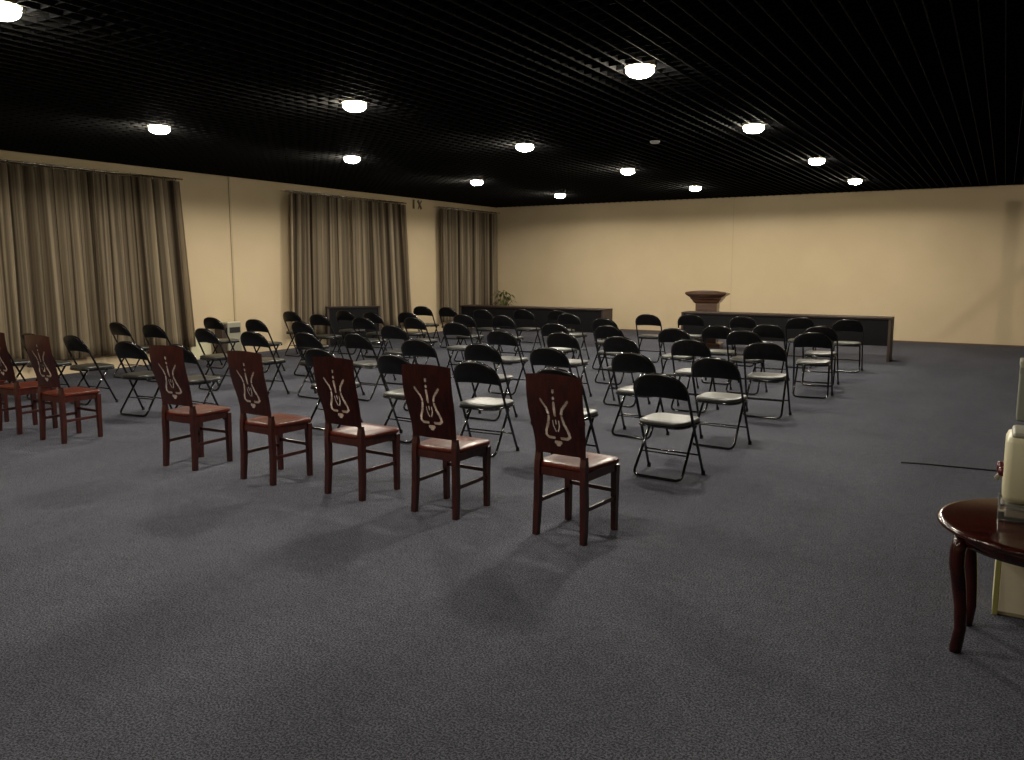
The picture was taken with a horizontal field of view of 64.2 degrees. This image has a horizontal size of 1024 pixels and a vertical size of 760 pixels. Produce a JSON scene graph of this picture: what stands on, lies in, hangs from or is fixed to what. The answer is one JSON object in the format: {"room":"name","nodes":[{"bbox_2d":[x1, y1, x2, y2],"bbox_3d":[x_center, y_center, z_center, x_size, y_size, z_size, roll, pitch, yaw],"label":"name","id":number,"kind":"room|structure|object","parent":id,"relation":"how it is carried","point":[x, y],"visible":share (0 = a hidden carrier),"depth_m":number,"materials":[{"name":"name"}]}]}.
{"room":"conference hall","nodes":[
{"label":"conference hall","id":0,"kind":"room"},
{"bbox_2d":[0,150,495,379],"bbox_3d":[-6.400,-2.026,12.816,0.200,3.700,23.300,5,9,31],"label":"wall","id":1,"kind":"structure","parent":0,"point":[261,228],"depth_m":15.15,"materials":[{"name":"beige paint"}]},
{"bbox_2d":[0,159,182,179],"bbox_3d":[-6.483,-3.145,12.165,0.162,0.024,3.570,5,9,31],"label":"curtain rod","id":2,"kind":"object","parent":1,"relation":"attached to","point":[73,168],"visible":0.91,"depth_m":12.20,"materials":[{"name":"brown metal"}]},
{"bbox_2d":[0,159,101,359],"bbox_3d":[-6.855,-1.657,11.612,0.176,2.836,1.865,5,9,31],"label":"curtain","id":3,"kind":"object","parent":2,"relation":"hanging from","point":[48,284],"visible":0.92,"depth_m":11.79,"materials":[{"name":"beige fabric"}]},
{"bbox_2d":[86,169,195,355],"bbox_3d":[-5.918,-1.871,13.158,0.184,2.836,1.755,5,9,31],"label":"curtain","id":4,"kind":"object","parent":2,"relation":"hanging from","point":[139,243],"visible":0.91,"depth_m":13.08,"materials":[{"name":"beige fabric"}]},
{"bbox_2d":[228,177,236,320],"bbox_3d":[-5.070,-2.350,14.800,0.020,2.600,0.035,5,9,31],"label":"trim","id":5,"kind":"structure","parent":1,"relation":"attached to","point":[229,188],"depth_m":14.79,"materials":[{"name":"beige"}]},
{"bbox_2d":[280,190,406,203],"bbox_3d":[-3.440,-3.842,17.206,0.162,0.024,3.710,5,9,31],"label":"curtain rod","id":6,"kind":"object","parent":1,"relation":"attached to","point":[280,190],"visible":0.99,"depth_m":16.88,"materials":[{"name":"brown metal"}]},
{"bbox_2d":[290,190,351,336],"bbox_3d":[-3.880,-2.340,16.548,0.169,2.836,1.788,5,9,31],"label":"curtain","id":7,"kind":"object","parent":6,"relation":"hanging from","point":[320,240],"visible":0.87,"depth_m":16.50,"materials":[{"name":"beige fabric"}]},
{"bbox_2d":[351,197,411,327],"bbox_3d":[-2.886,-2.565,18.177,0.184,2.836,1.999,5,9,31],"label":"curtain","id":8,"kind":"object","parent":6,"relation":"hanging from","point":[381,278],"visible":0.89,"depth_m":18.13,"materials":[{"name":"beige fabric"}]},
{"bbox_2d":[438,206,499,213],"bbox_3d":[-1.118,-4.375,21.053,0.162,0.024,2.840,5,9,31],"label":"curtain rod","id":9,"kind":"object","parent":1,"relation":"attached to","point":[438,206],"visible":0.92,"depth_m":20.99,"materials":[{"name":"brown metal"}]},
{"bbox_2d":[440,206,465,321],"bbox_3d":[-1.482,-2.888,20.509,0.180,2.836,1.057,5,9,31],"label":"curtain","id":10,"kind":"object","parent":9,"relation":"hanging from","point":[452,222],"visible":0.88,"depth_m":20.46,"materials":[{"name":"beige fabric"}]},
{"bbox_2d":[465,209,497,304],"bbox_3d":[-0.789,-3.046,21.651,0.176,2.836,1.567,5,9,31],"label":"curtain","id":11,"kind":"object","parent":9,"relation":"hanging from","point":[481,254],"visible":0.83,"depth_m":21.57,"materials":[{"name":"beige fabric"}]},
{"bbox_2d":[0,327,1023,759],"bbox_3d":[1.089,0.470,8.641,17.650,0.100,23.300,5,9,31],"label":"floor","id":12,"kind":"structure","parent":0,"point":[791,598],"depth_m":4.12,"materials":[{"name":"carpet"}]},
{"bbox_2d":[0,380,8,421],"bbox_3d":[-5.527,-0.048,8.385,0.397,0.997,0.479,5,10,35],"label":"wooden chair","id":13,"kind":"object","parent":12,"relation":"on","point":[4,396],"visible":0.66,"depth_m":8.49,"materials":[{"name":"brown wood"}]},
{"bbox_2d":[0,352,29,383],"bbox_3d":[-6.245,-0.198,10.120,0.496,0.819,0.464,5,9,34],"label":"folding chair","id":14,"kind":"object","parent":12,"relation":"on","point":[15,362],"visible":0.27,"depth_m":10.05,"materials":[{"name":"black"}]},
{"bbox_2d":[0,332,57,434],"bbox_3d":[-4.827,0.001,8.029,0.397,0.997,0.479,4,9,29],"label":"wooden chair","id":15,"kind":"object","parent":12,"relation":"on","point":[17,388],"visible":0.98,"depth_m":7.89,"materials":[{"name":"brown wood"}]},
{"bbox_2d":[21,333,71,399],"bbox_3d":[-5.681,-0.179,9.983,0.496,0.819,0.464,4,9,27],"label":"folding chair","id":16,"kind":"object","parent":12,"relation":"on","point":[59,363],"visible":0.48,"depth_m":9.93,"materials":[{"name":"black"}]},
{"bbox_2d":[24,335,102,443],"bbox_3d":[-4.167,0.059,7.614,0.397,0.997,0.479,5,9,30],"label":"wooden chair","id":17,"kind":"object","parent":12,"relation":"on","point":[36,344],"visible":1,"depth_m":7.49,"materials":[{"name":"brown wood"}]},
{"bbox_2d":[63,335,117,404],"bbox_3d":[-5.006,-0.138,9.686,0.496,0.819,0.464,5,9,33],"label":"folding chair","id":18,"kind":"object","parent":12,"relation":"on","point":[72,343],"visible":0.95,"depth_m":9.56,"materials":[{"name":"black"}]},
{"bbox_2d":[109,322,149,377],"bbox_3d":[-5.572,-0.447,11.921,0.496,0.819,0.464,5,9,33],"label":"folding chair","id":19,"kind":"object","parent":12,"relation":"on","point":[116,328],"visible":0.51,"depth_m":11.79,"materials":[{"name":"black"}]},
{"bbox_2d":[115,341,172,416],"bbox_3d":[-4.031,-0.034,8.933,0.496,0.819,0.464,4,9,25],"label":"folding chair","id":20,"kind":"object","parent":12,"relation":"on","point":[123,349],"visible":0.83,"depth_m":8.78,"materials":[{"name":"black metal"}]},
{"bbox_2d":[142,324,170,381],"bbox_3d":[-4.908,-0.392,11.522,0.496,0.819,0.464,4,9,27],"label":"folding chair","id":21,"kind":"object","parent":12,"relation":"on","point":[149,330],"visible":0.38,"depth_m":11.30,"materials":[{"name":"black"}]},
{"bbox_2d":[149,345,232,470],"bbox_3d":[-2.591,0.196,6.623,0.397,0.997,0.479,4,9,28],"label":"wooden chair","id":22,"kind":"object","parent":12,"relation":"on","point":[195,415],"visible":1,"depth_m":6.48,"materials":[{"name":"brown wood"}]},
{"bbox_2d":[168,344,223,418],"bbox_3d":[-3.341,0.014,8.584,0.496,0.819,0.464,5,9,31],"label":"folding chair","id":23,"kind":"object","parent":12,"relation":"on","point":[189,357],"visible":0.51,"depth_m":8.44,"materials":[{"name":"black"}]},
{"bbox_2d":[190,337,211,359],"bbox_3d":[-5.447,-0.615,14.295,0.030,0.500,0.420,5,9,31],"label":"leaning board","id":24,"kind":"object","parent":12,"relation":"on","point":[196,351],"visible":0.47,"depth_m":14.28,"materials":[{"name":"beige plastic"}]},
{"bbox_2d":[195,328,230,390],"bbox_3d":[-3.887,-0.288,10.769,0.496,0.819,0.464,5,9,34],"label":"folding chair","id":25,"kind":"object","parent":12,"relation":"on","point":[201,334],"visible":0.79,"depth_m":10.61,"materials":[{"name":"black"}]},
{"bbox_2d":[203,317,239,368],"bbox_3d":[-4.650,-0.610,13.094,0.496,0.819,0.464,5,9,31],"label":"folding chair","id":26,"kind":"object","parent":12,"relation":"on","point":[209,322],"visible":0.79,"depth_m":12.93,"materials":[{"name":"black"}]},
{"bbox_2d":[215,321,241,352],"bbox_3d":[-5.072,-0.723,14.583,0.266,0.635,0.400,5,9,31],"label":"heater","id":27,"kind":"object","parent":12,"relation":"on","point":[233,328],"visible":0.43,"depth_m":14.47,"materials":[{"name":"white plastic"}]},
{"bbox_2d":[240,331,289,396],"bbox_3d":[-3.127,-0.221,10.286,0.496,0.819,0.464,4,9,28],"label":"folding chair","id":28,"kind":"object","parent":12,"relation":"on","point":[248,338],"visible":0.71,"depth_m":10.12,"materials":[{"name":"black"}]},
{"bbox_2d":[245,319,284,372],"bbox_3d":[-3.822,-0.542,12.603,0.496,0.819,0.464,4,9,29],"label":"folding chair","id":29,"kind":"object","parent":12,"relation":"on","point":[251,324],"visible":0.56,"depth_m":12.43,"materials":[{"name":"black"}]},
{"bbox_2d":[227,351,312,485],"bbox_3d":[-1.822,0.256,6.191,0.397,0.997,0.479,5,9,34],"label":"wooden chair","id":30,"kind":"object","parent":12,"relation":"on","point":[275,425],"visible":1,"depth_m":6.06,"materials":[{"name":"brown wood"}]},
{"bbox_2d":[283,311,302,356],"bbox_3d":[-3.879,-0.852,14.845,0.496,0.819,0.464,5,9,33],"label":"folding chair","id":31,"kind":"object","parent":12,"relation":"on","point":[288,316],"visible":0.56,"depth_m":14.70,"materials":[{"name":"black"}]},
{"bbox_2d":[292,321,328,376],"bbox_3d":[-2.991,-0.477,12.136,0.496,0.819,0.464,5,9,34],"label":"folding chair","id":32,"kind":"object","parent":12,"relation":"on","point":[297,326],"visible":0.49,"depth_m":11.96,"materials":[{"name":"black"}]},
{"bbox_2d":[295,332,339,398],"bbox_3d":[-2.408,-0.199,10.122,0.496,0.819,0.464,5,9,33],"label":"folding chair","id":33,"kind":"object","parent":12,"relation":"on","point":[302,339],"visible":0.52,"depth_m":9.96,"materials":[{"name":"black"}]},
{"bbox_2d":[309,314,343,358],"bbox_3d":[-3.167,-0.724,13.919,0.496,0.819,0.464,4,9,29],"label":"folding chair","id":34,"kind":"object","parent":12,"relation":"on","point":[315,319],"visible":0.67,"depth_m":13.75,"materials":[{"name":"black"}]},
{"bbox_2d":[305,348,362,429],"bbox_3d":[-1.790,0.071,8.171,0.496,0.819,0.464,5,9,31],"label":"folding chair","id":35,"kind":"object","parent":12,"relation":"on","point":[313,352],"visible":0.37,"depth_m":8.06,"materials":[{"name":"black"}]},
{"bbox_2d":[336,310,367,354],"bbox_3d":[-2.995,-0.900,15.192,0.496,0.819,0.464,4,9,29],"label":"folding chair","id":36,"kind":"object","parent":12,"relation":"on","point":[341,314],"visible":0.84,"depth_m":15.03,"materials":[{"name":"black"}]},
{"bbox_2d":[325,306,380,346],"bbox_3d":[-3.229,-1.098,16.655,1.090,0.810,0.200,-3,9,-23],"label":"desk","id":37,"kind":"object","parent":12,"relation":"on","point":[330,311],"visible":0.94,"depth_m":16.51,"materials":[{"name":"brown wood"}]},
{"bbox_2d":[313,357,399,501],"bbox_3d":[-1.090,0.311,5.792,0.397,0.997,0.479,5,9,34],"label":"wooden chair","id":38,"kind":"object","parent":12,"relation":"on","point":[355,433],"visible":1,"depth_m":5.65,"materials":[{"name":"brown wood"}]},
{"bbox_2d":[344,333,389,400],"bbox_3d":[-1.770,-0.177,9.970,0.496,0.819,0.464,5,9,34],"label":"folding chair","id":39,"kind":"object","parent":12,"relation":"on","point":[351,340],"visible":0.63,"depth_m":9.81,"materials":[{"name":"black"}]},
{"bbox_2d":[352,317,385,368],"bbox_3d":[-2.282,-0.610,13.100,0.496,0.819,0.464,4,9,28],"label":"folding chair","id":40,"kind":"object","parent":12,"relation":"on","point":[359,322],"visible":0.59,"depth_m":12.93,"materials":[{"name":"black"}]},
{"bbox_2d":[363,312,392,357],"bbox_3d":[-2.376,-0.807,14.522,0.496,0.819,0.464,5,9,32],"label":"folding chair","id":41,"kind":"object","parent":12,"relation":"on","point":[375,318],"visible":0.5,"depth_m":14.34,"materials":[{"name":"black"}]},
{"bbox_2d":[381,325,416,384],"bbox_3d":[-1.543,-0.365,11.324,0.496,0.819,0.464,4,9,29],"label":"folding chair","id":42,"kind":"object","parent":12,"relation":"on","point":[388,331],"visible":0.53,"depth_m":11.14,"materials":[{"name":"black"}]},
{"bbox_2d":[377,354,428,443],"bbox_3d":[-0.980,0.148,7.618,0.496,0.819,0.464,5,9,34],"label":"folding chair","id":43,"kind":"object","parent":12,"relation":"on","point":[386,363],"visible":0.49,"depth_m":7.49,"materials":[{"name":"black"}]},
{"bbox_2d":[398,312,426,358],"bbox_3d":[-1.755,-0.808,14.527,0.496,0.819,0.464,4,9,29],"label":"folding chair","id":44,"kind":"object","parent":12,"relation":"on","point":[402,316],"visible":0.52,"depth_m":14.36,"materials":[{"name":"black"}]},
{"bbox_2d":[401,339,439,412],"bbox_3d":[-0.968,-0.067,9.171,0.496,0.819,0.464,4,9,27],"label":"folding chair","id":45,"kind":"object","parent":12,"relation":"on","point":[411,347],"visible":0.35,"depth_m":8.95,"materials":[{"name":"black"}]},
{"bbox_2d":[404,317,437,364],"bbox_3d":[-1.457,-0.609,13.087,0.496,0.819,0.464,5,10,35],"label":"folding chair","id":46,"kind":"object","parent":12,"relation":"on","point":[410,322],"visible":0.63,"depth_m":12.92,"materials":[{"name":"black"}]},
{"bbox_2d":[413,306,441,344],"bbox_3d":[-1.747,-1.113,16.731,0.496,0.819,0.464,4,9,26],"label":"folding chair","id":47,"kind":"object","parent":12,"relation":"on","point":[419,310],"visible":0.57,"depth_m":16.55,"materials":[{"name":"black"}]},
{"bbox_2d":[401,364,490,519],"bbox_3d":[-0.422,0.369,5.373,0.397,0.997,0.479,5,9,32],"label":"wooden chair","id":48,"kind":"object","parent":12,"relation":"on","point":[444,444],"visible":1,"depth_m":5.22,"materials":[{"name":"brown wood"}]},
{"bbox_2d":[439,307,466,347],"bbox_3d":[-1.187,-1.054,16.306,0.496,0.819,0.464,5,9,33],"label":"folding chair","id":49,"kind":"object","parent":12,"relation":"on","point":[444,311],"visible":0.47,"depth_m":16.14,"materials":[{"name":"black"}]},
{"bbox_2d":[443,322,477,377],"bbox_3d":[-0.740,-0.449,11.934,0.496,0.819,0.464,4,9,26],"label":"folding chair","id":50,"kind":"object","parent":12,"relation":"on","point":[451,328],"visible":0.58,"depth_m":11.76,"materials":[{"name":"black"}]},
{"bbox_2d":[453,314,483,361],"bbox_3d":[-0.732,-0.723,13.915,0.496,0.819,0.464,5,9,31],"label":"folding chair","id":51,"kind":"object","parent":12,"relation":"on","point":[465,319],"visible":0.73,"depth_m":13.74,"materials":[{"name":"black"}]},
{"bbox_2d":[453,361,518,457],"bbox_3d":[-0.235,0.223,7.077,0.496,0.819,0.464,4,9,29],"label":"folding chair","id":52,"kind":"object","parent":12,"relation":"on","point":[466,371],"visible":0.92,"depth_m":6.94,"materials":[{"name":"black metal"}]},
{"bbox_2d":[473,309,502,350],"bbox_3d":[-0.475,-0.949,15.544,0.496,0.819,0.464,5,9,31],"label":"folding chair","id":53,"kind":"object","parent":12,"relation":"on","point":[479,313],"visible":0.74,"depth_m":15.37,"materials":[{"name":"black"}]},
{"bbox_2d":[464,343,517,420],"bbox_3d":[-0.239,-0.001,8.696,0.496,0.819,0.464,5,9,30],"label":"folding chair","id":54,"kind":"object","parent":12,"relation":"on","point":[475,351],"visible":0.61,"depth_m":8.53,"materials":[{"name":"black"}]},
{"bbox_2d":[492,290,515,305],"bbox_3d":[-0.232,-1.862,21.460,0.720,1.006,0.672,5,9,31],"label":"potted plant","id":55,"kind":"object","parent":12,"relation":"on","point":[504,300],"visible":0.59,"depth_m":21.37,"materials":[{"name":"green plant"}]},
{"bbox_2d":[487,330,527,394],"bbox_3d":[-0.051,-0.242,10.436,0.496,0.819,0.464,5,9,33],"label":"folding chair","id":56,"kind":"object","parent":12,"relation":"on","point":[496,337],"visible":0.73,"depth_m":10.27,"materials":[{"name":"black"}]},
{"bbox_2d":[492,315,525,364],"bbox_3d":[-0.066,-0.683,13.625,0.496,0.819,0.464,5,9,34],"label":"folding chair","id":57,"kind":"object","parent":12,"relation":"on","point":[499,320],"visible":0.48,"depth_m":13.46,"materials":[{"name":"black"}]},
{"bbox_2d":[513,309,541,352],"bbox_3d":[0.293,-0.949,15.544,0.496,0.819,0.464,5,9,31],"label":"folding chair","id":58,"kind":"object","parent":12,"relation":"on","point":[520,313],"visible":0.9,"depth_m":15.39,"materials":[{"name":"black"}]},
{"bbox_2d":[459,305,612,346],"bbox_3d":[0.450,-1.202,17.629,3.520,0.750,0.480,5,9,31],"label":"desk","id":59,"kind":"object","parent":12,"relation":"on","point":[586,316],"visible":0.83,"depth_m":17.31,"materials":[{"name":"brown wood"}]},
{"bbox_2d":[530,347,571,429],"bbox_3d":[0.447,0.058,8.267,0.496,0.819,0.464,5,9,33],"label":"folding chair","id":60,"kind":"object","parent":12,"relation":"on","point":[545,356],"visible":0.36,"depth_m":8.05,"materials":[{"name":"black"}]},
{"bbox_2d":[541,323,579,377],"bbox_3d":[0.682,-0.419,11.716,0.496,0.819,0.464,5,9,31],"label":"folding chair","id":61,"kind":"object","parent":12,"relation":"on","point":[547,329],"visible":0.44,"depth_m":11.56,"materials":[{"name":"black"}]},
{"bbox_2d":[547,310,576,353],"bbox_3d":[0.920,-0.900,15.194,0.496,0.819,0.464,4,9,28],"label":"folding chair","id":62,"kind":"object","parent":12,"relation":"on","point":[552,315],"visible":0.45,"depth_m":15.02,"materials":[{"name":"black"}]},
{"bbox_2d":[537,368,599,454],"bbox_3d":[0.442,0.290,6.593,0.496,0.819,0.464,5,9,34],"label":"folding chair","id":63,"kind":"object","parent":12,"relation":"on","point":[589,414],"visible":0.25,"depth_m":6.45,"materials":[{"name":"black"}]},
{"bbox_2d":[547,332,591,396],"bbox_3d":[0.696,-0.198,10.120,0.496,0.819,0.464,5,9,34],"label":"folding chair","id":64,"kind":"object","parent":12,"relation":"on","point":[556,339],"visible":0.52,"depth_m":9.94,"materials":[{"name":"black"}]},
{"bbox_2d":[526,373,619,545],"bbox_3d":[0.371,0.434,4.897,0.397,0.997,0.479,6,10,36],"label":"wooden chair","id":65,"kind":"object","parent":12,"relation":"on","point":[569,460],"visible":1,"depth_m":4.75,"materials":[{"name":"brown wood"}]},
{"bbox_2d":[557,313,589,359],"bbox_3d":[1.056,-0.764,14.207,0.496,0.819,0.464,5,9,34],"label":"folding chair","id":66,"kind":"object","parent":12,"relation":"on","point":[564,318],"visible":0.7,"depth_m":14.03,"materials":[{"name":"black"}]},
{"bbox_2d":[592,318,617,369],"bbox_3d":[1.520,-0.574,12.836,0.496,0.819,0.464,5,9,34],"label":"folding chair","id":67,"kind":"object","parent":12,"relation":"on","point":[598,322],"visible":0.48,"depth_m":12.72,"materials":[{"name":"black"}]},
{"bbox_2d":[594,325,634,384],"bbox_3d":[1.408,-0.363,11.312,0.496,0.819,0.464,5,10,34],"label":"folding chair","id":68,"kind":"object","parent":12,"relation":"on","point":[603,331],"visible":0.56,"depth_m":11.17,"materials":[{"name":"black"}]},
{"bbox_2d":[603,336,650,406],"bbox_3d":[1.328,-0.119,9.545,0.496,0.819,0.464,5,10,34],"label":"folding chair","id":69,"kind":"object","parent":12,"relation":"on","point":[613,343],"visible":0.55,"depth_m":9.38,"materials":[{"name":"black"}]},
{"bbox_2d":[611,352,669,439],"bbox_3d":[1.211,0.124,7.790,0.496,0.819,0.464,5,10,35],"label":"folding chair","id":70,"kind":"object","parent":12,"relation":"on","point":[624,361],"visible":0.65,"depth_m":7.66,"materials":[{"name":"black"}]},
{"bbox_2d":[635,314,665,362],"bbox_3d":[2.361,-0.724,13.919,0.496,0.819,0.464,4,9,29],"label":"folding chair","id":71,"kind":"object","parent":12,"relation":"on","point":[644,319],"visible":0.73,"depth_m":13.76,"materials":[{"name":"black"}]},
{"bbox_2d":[633,373,704,481],"bbox_3d":[1.198,0.332,6.289,0.496,0.819,0.464,6,10,35],"label":"folding chair","id":72,"kind":"object","parent":12,"relation":"on","point":[659,385],"visible":1,"depth_m":6.16,"materials":[{"name":"black metal"}]},
{"bbox_2d":[658,328,698,389],"bbox_3d":[2.184,-0.289,10.775,0.496,0.819,0.464,5,9,31],"label":"folding chair","id":73,"kind":"object","parent":12,"relation":"on","point":[669,334],"visible":0.72,"depth_m":10.62,"materials":[{"name":"black"}]},
{"bbox_2d":[678,314,705,361],"bbox_3d":[3.075,-0.724,13.922,0.496,0.819,0.464,4,9,27],"label":"folding chair","id":74,"kind":"object","parent":12,"relation":"on","point":[687,319],"visible":0.56,"depth_m":13.72,"materials":[{"name":"black"}]},
{"bbox_2d":[671,339,718,412],"bbox_3d":[2.042,-0.066,9.164,0.496,0.819,0.464,5,9,31],"label":"folding chair","id":75,"kind":"object","parent":12,"relation":"on","point":[684,347],"visible":0.73,"depth_m":9.01,"materials":[{"name":"black"}]},
{"bbox_2d":[685,290,729,348],"bbox_3d":[3.904,-1.227,16.364,0.800,1.145,0.640,3,9,23],"label":"lectern","id":76,"kind":"object","parent":12,"relation":"on","point":[705,300],"visible":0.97,"depth_m":16.17,"materials":[{"name":"brown wood"}]},
{"bbox_2d":[685,290,729,296],"bbox_3d":[3.904,-1.727,16.295,0.800,0.135,0.640,3,9,23],"label":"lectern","id":77,"kind":"object","parent":76,"relation":"on","point":[702,293],"depth_m":16.01,"materials":[{"name":"brown wood"}]},
{"bbox_2d":[701,325,738,384],"bbox_3d":[2.883,-0.365,11.324,0.496,0.819,0.464,4,9,29],"label":"folding chair","id":78,"kind":"object","parent":12,"relation":"on","point":[713,331],"visible":0.62,"depth_m":11.16,"materials":[{"name":"black"}]},
{"bbox_2d":[691,357,751,449],"bbox_3d":[1.877,0.182,7.370,0.496,0.819,0.464,5,10,35],"label":"folding chair","id":79,"kind":"object","parent":12,"relation":"on","point":[707,367],"visible":0.96,"depth_m":7.23,"materials":[{"name":"black metal"}]},
{"bbox_2d":[729,316,761,366],"bbox_3d":[3.811,-0.645,13.351,0.496,0.819,0.464,5,9,34],"label":"folding chair","id":80,"kind":"object","parent":12,"relation":"on","point":[738,321],"visible":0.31,"depth_m":13.16,"materials":[{"name":"black"}]},
{"bbox_2d":[726,330,767,394],"bbox_3d":[2.993,-0.242,10.440,0.496,0.819,0.464,5,9,31],"label":"folding chair","id":81,"kind":"object","parent":12,"relation":"on","point":[738,337],"visible":0.75,"depth_m":10.28,"materials":[{"name":"black metal"}]},
{"bbox_2d":[743,342,791,418],"bbox_3d":[2.745,-0.017,8.810,0.496,0.819,0.464,4,9,29],"label":"folding chair","id":82,"kind":"object","parent":12,"relation":"on","point":[758,350],"visible":0.97,"depth_m":8.67,"materials":[{"name":"black"}]},
{"bbox_2d":[752,324,789,382],"bbox_3d":[3.635,-0.391,11.511,0.496,0.819,0.464,5,9,33],"label":"folding chair","id":83,"kind":"object","parent":12,"relation":"on","point":[763,330],"visible":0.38,"depth_m":11.32,"materials":[{"name":"black"}]},
{"bbox_2d":[681,311,894,361],"bbox_3d":[4.928,-0.828,14.924,3.670,0.750,0.470,5,9,31],"label":"desk","id":84,"kind":"object","parent":12,"relation":"on","point":[878,330],"visible":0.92,"depth_m":14.41,"materials":[{"name":"brown wood"}]},
{"bbox_2d":[785,317,816,368],"bbox_3d":[4.632,-0.610,13.100,0.496,0.819,0.464,4,9,28],"label":"folding chair","id":85,"kind":"object","parent":12,"relation":"on","point":[796,322],"visible":0.52,"depth_m":12.94,"materials":[{"name":"black"}]},
{"bbox_2d":[792,332,832,398],"bbox_3d":[3.733,-0.200,10.136,0.496,0.819,0.464,4,9,25],"label":"folding chair","id":86,"kind":"object","parent":12,"relation":"on","point":[808,339],"visible":1,"depth_m":9.99,"materials":[{"name":"black"}]},
{"bbox_2d":[801,326,838,386],"bbox_3d":[4.204,-0.339,11.139,0.496,0.819,0.464,4,9,27],"label":"folding chair","id":87,"kind":"object","parent":12,"relation":"on","point":[829,332],"visible":0.82,"depth_m":11.00,"materials":[{"name":"black"}]},
{"bbox_2d":[830,319,863,372],"bbox_3d":[5.171,-0.543,12.611,0.496,0.819,0.464,3,9,24],"label":"folding chair","id":88,"kind":"object","parent":12,"relation":"on","point":[850,325],"visible":0.75,"depth_m":12.44,"materials":[{"name":"black"}]},
{"bbox_2d":[901,462,996,470],"bbox_3d":[3.819,0.714,6.470,1.336,0.010,0.037,3,9,24],"label":"power cable","id":89,"kind":"object","parent":12,"relation":"on","point":[901,462],"visible":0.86,"depth_m":6.59,"materials":[{"name":"plastic"}]},
{"bbox_2d":[936,498,1023,653],"bbox_3d":[2.221,0.870,3.379,0.860,0.550,0.860,5,9,31],"label":"round side table","id":90,"kind":"object","parent":12,"relation":"on","point":[975,527],"visible":0.91,"depth_m":3.38,"materials":[{"name":"brown wood"}]},
{"bbox_2d":[994,425,1023,523],"bbox_3d":[2.204,0.396,3.429,0.308,0.375,0.250,5,9,31],"label":"water dispenser","id":91,"kind":"object","parent":90,"relation":"on","point":[1010,505],"visible":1,"depth_m":3.38,"materials":[{"name":"beige plastic"}]},
{"bbox_2d":[997,491,1023,523],"bbox_3d":[2.214,0.547,3.444,0.285,0.072,0.250,5,9,31],"label":"clear tray","id":92,"kind":"object","parent":91,"relation":"on","point":[1008,510],"depth_m":3.39,"materials":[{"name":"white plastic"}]},
{"bbox_2d":[1016,358,1023,420],"bbox_3d":[5.514,0.106,8.572,0.350,0.640,0.340,5,9,31],"label":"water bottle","id":93,"kind":"object","parent":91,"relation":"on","point":[1020,397],"visible":1,"depth_m":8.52,"materials":[{"name":"grey plastic"}]},
{"bbox_2d":[992,559,1023,618],"bbox_3d":[2.463,0.862,3.805,0.360,0.450,0.304,5,9,31],"label":"base cabinet","id":94,"kind":"object","parent":12,"relation":"on","point":[1008,582],"visible":0.56,"depth_m":3.75,"materials":[{"name":"beige plastic"}]},
{"bbox_2d":[0,0,1023,207],"bbox_3d":[1.089,-2.997,8.162,17.650,0.500,23.300,5,9,31],"label":"ceiling","id":95,"kind":"structure","parent":0,"point":[893,95],"depth_m":7.60,"materials":[{"name":"black metal"}]},
{"bbox_2d":[0,0,22,20],"bbox_3d":[-3.163,-2.305,5.043,0.250,0.156,0.250,5,9,31],"label":"recessed light","id":96,"kind":"object","parent":95,"relation":"in","point":[10,10],"visible":1,"depth_m":5.01,"materials":[{"name":"beige"}]},
{"bbox_2d":[147,122,170,133],"bbox_3d":[-4.053,-2.905,9.384,0.250,0.156,0.250,5,9,31],"label":"recessed light","id":97,"kind":"object","parent":95,"relation":"in","point":[159,128],"visible":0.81,"depth_m":9.31,"materials":[{"name":"beige"}]},
{"bbox_2d":[343,155,360,162],"bbox_3d":[-2.353,-3.269,12.012,0.250,0.156,0.250,5,9,31],"label":"recessed light","id":98,"kind":"object","parent":95,"relation":"in","point":[348,158],"visible":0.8,"depth_m":11.93,"materials":[{"name":"beige"}]},
{"bbox_2d":[342,98,366,111],"bbox_3d":[-1.549,-2.719,8.036,0.250,0.156,0.250,5,9,31],"label":"recessed light","id":99,"kind":"object","parent":95,"relation":"in","point":[350,104],"visible":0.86,"depth_m":7.96,"materials":[{"name":"beige"}]},
{"bbox_2d":[515,142,533,151],"bbox_3d":[0.170,-3.103,10.810,0.250,0.156,0.250,5,9,31],"label":"recessed light","id":100,"kind":"object","parent":95,"relation":"in","point":[524,147],"visible":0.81,"depth_m":10.73,"materials":[{"name":"beige"}]},
{"bbox_2d":[620,167,634,174],"bbox_3d":[1.917,-3.480,13.534,0.250,0.156,0.250,5,9,31],"label":"recessed light","id":101,"kind":"object","parent":95,"relation":"in","point":[627,171],"visible":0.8,"depth_m":13.46,"materials":[{"name":"beige"}]},
{"bbox_2d":[625,60,655,78],"bbox_3d":[1.034,-2.520,6.596,0.250,0.156,0.250,5,9,31],"label":"recessed light","id":102,"kind":"object","parent":95,"relation":"in","point":[639,70],"visible":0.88,"depth_m":6.52,"materials":[{"name":"beige"}]},
{"bbox_2d":[742,122,764,132],"bbox_3d":[2.759,-2.897,9.322,0.250,0.156,0.250,5,9,31],"label":"recessed light","id":103,"kind":"object","parent":95,"relation":"in","point":[754,127],"visible":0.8,"depth_m":9.24,"materials":[{"name":"beige"}]},
{"bbox_2d":[808,157,825,164],"bbox_3d":[4.569,-3.301,12.244,0.250,0.156,0.250,5,9,31],"label":"recessed light","id":104,"kind":"object","parent":95,"relation":"in","point":[819,160],"visible":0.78,"depth_m":12.17,"materials":[{"name":"beige"}]},
{"bbox_2d":[496,184,1023,345],"bbox_3d":[7.016,-2.770,18.200,17.250,3.700,0.200,5,9,31],"label":"wall","id":105,"kind":"structure","parent":0,"point":[947,264],"depth_m":18.43,"materials":[{"name":"beige paint"}]},
{"bbox_2d":[620,329,1023,346],"bbox_3d":[6.962,-0.943,18.361,17.250,0.035,0.012,5,9,31],"label":"baseboard","id":106,"kind":"structure","parent":105,"relation":"attached to","point":[620,329],"depth_m":17.13,"materials":[{"name":"brown"}]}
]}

